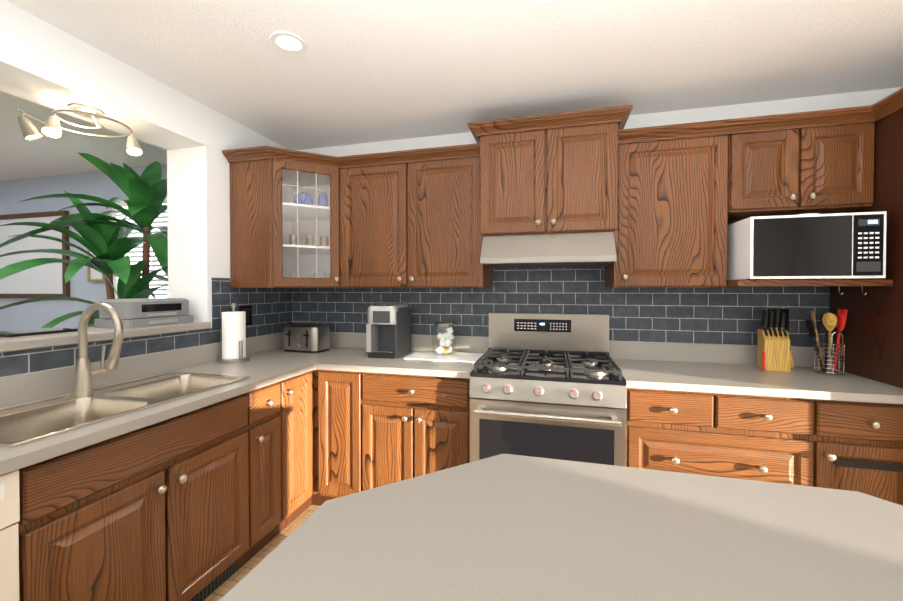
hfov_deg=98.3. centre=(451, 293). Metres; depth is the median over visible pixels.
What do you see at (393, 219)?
upper cabinet
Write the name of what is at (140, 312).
radio
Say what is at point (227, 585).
floor
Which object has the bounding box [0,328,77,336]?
tray
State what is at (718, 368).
countertop
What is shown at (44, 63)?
wall
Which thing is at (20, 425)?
sink
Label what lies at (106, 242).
plant
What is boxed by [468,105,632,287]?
upper cabinet
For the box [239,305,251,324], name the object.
electrical outlet
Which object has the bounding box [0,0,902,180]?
ceiling
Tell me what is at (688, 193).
upper cabinet
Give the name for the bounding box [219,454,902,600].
island countertop
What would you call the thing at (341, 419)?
base cabinet
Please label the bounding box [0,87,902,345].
wall
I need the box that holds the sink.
[0,372,249,447]
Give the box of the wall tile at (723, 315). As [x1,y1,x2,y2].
[292,267,829,347]
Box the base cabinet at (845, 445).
[626,388,902,505]
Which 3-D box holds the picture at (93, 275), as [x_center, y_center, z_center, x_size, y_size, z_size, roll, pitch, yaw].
[-3.266,-0.289,3.595,0.205,0.350,0.027,0,1,15]
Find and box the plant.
[0,153,167,327]
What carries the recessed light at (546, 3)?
in the ceiling
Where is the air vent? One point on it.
(213, 585)
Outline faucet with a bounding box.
[73,303,123,395]
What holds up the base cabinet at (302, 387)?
on the floor
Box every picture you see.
[0,210,69,297]
[87,249,104,281]
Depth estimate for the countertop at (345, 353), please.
2.44 m
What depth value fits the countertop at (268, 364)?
1.67 m
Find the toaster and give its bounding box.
[283,323,329,352]
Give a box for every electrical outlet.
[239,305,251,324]
[772,309,788,330]
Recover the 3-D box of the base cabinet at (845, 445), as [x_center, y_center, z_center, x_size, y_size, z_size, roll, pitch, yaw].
[1.481,0.888,2.039,1.157,0.875,0.650,0,1,15]
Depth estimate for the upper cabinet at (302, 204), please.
2.56 m
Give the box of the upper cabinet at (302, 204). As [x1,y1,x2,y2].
[262,147,345,287]
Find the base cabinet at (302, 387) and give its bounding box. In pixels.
[288,369,315,524]
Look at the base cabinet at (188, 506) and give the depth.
1.69 m
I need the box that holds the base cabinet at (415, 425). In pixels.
[360,372,470,490]
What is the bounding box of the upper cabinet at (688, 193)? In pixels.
[612,88,902,294]
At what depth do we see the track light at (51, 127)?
1.80 m
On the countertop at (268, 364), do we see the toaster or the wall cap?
the toaster
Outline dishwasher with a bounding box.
[0,470,19,600]
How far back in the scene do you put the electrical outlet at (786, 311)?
2.24 m
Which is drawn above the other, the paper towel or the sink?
the paper towel
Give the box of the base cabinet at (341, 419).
[320,370,363,505]
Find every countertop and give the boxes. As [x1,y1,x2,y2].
[0,332,351,474]
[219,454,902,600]
[320,333,488,378]
[609,341,902,403]
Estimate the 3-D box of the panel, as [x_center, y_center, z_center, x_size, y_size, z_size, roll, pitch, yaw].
[2.461,0.247,1.709,0.896,2.165,0.778,0,1,15]
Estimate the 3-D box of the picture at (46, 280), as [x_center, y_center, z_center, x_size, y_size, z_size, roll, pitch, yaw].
[-4.188,-0.372,3.834,1.160,0.830,0.032,0,1,15]
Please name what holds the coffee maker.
on the countertop at (345, 353)
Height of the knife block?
0.334 m
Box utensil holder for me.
[786,309,847,374]
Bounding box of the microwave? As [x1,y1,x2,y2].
[727,211,886,280]
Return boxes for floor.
[204,505,319,600]
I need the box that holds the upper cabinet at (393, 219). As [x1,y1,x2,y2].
[338,151,479,287]
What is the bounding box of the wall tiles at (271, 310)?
[0,278,291,377]
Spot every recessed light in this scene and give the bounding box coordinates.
[269,31,307,53]
[527,0,562,8]
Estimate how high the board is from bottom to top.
0.012 m
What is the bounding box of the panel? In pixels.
[829,109,902,387]
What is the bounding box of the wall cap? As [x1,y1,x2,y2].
[0,322,210,352]
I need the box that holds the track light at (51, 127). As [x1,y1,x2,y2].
[17,104,142,155]
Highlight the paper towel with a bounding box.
[218,303,249,363]
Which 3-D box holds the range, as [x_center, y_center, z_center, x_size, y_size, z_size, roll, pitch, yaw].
[0.534,0.718,2.222,0.756,1.170,0.741,0,1,15]
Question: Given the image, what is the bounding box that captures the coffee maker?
[365,304,410,358]
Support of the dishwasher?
on the floor
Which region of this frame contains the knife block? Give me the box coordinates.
[757,308,789,371]
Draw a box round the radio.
[94,298,192,327]
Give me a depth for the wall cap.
1.73 m
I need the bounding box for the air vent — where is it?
[190,560,236,600]
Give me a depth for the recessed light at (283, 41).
1.72 m
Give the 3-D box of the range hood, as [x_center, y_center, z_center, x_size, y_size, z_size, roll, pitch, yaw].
[0.567,-0.254,2.334,0.712,0.173,0.485,0,1,15]
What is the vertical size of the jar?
0.210 m
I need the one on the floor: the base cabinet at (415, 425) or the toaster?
the base cabinet at (415, 425)
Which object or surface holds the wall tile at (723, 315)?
attached to the wall at (40, 314)
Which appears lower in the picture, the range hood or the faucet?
the faucet
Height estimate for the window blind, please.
1.160 m
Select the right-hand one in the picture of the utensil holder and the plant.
the utensil holder
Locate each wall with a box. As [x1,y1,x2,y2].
[0,0,286,376]
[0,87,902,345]
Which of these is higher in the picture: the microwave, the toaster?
the microwave
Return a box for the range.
[469,313,626,466]
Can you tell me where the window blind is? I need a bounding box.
[112,197,167,298]
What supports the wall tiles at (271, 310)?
attached to the wall at (44, 63)
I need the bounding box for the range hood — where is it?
[480,231,615,267]
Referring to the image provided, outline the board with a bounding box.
[404,351,482,362]
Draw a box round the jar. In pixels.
[432,322,455,355]

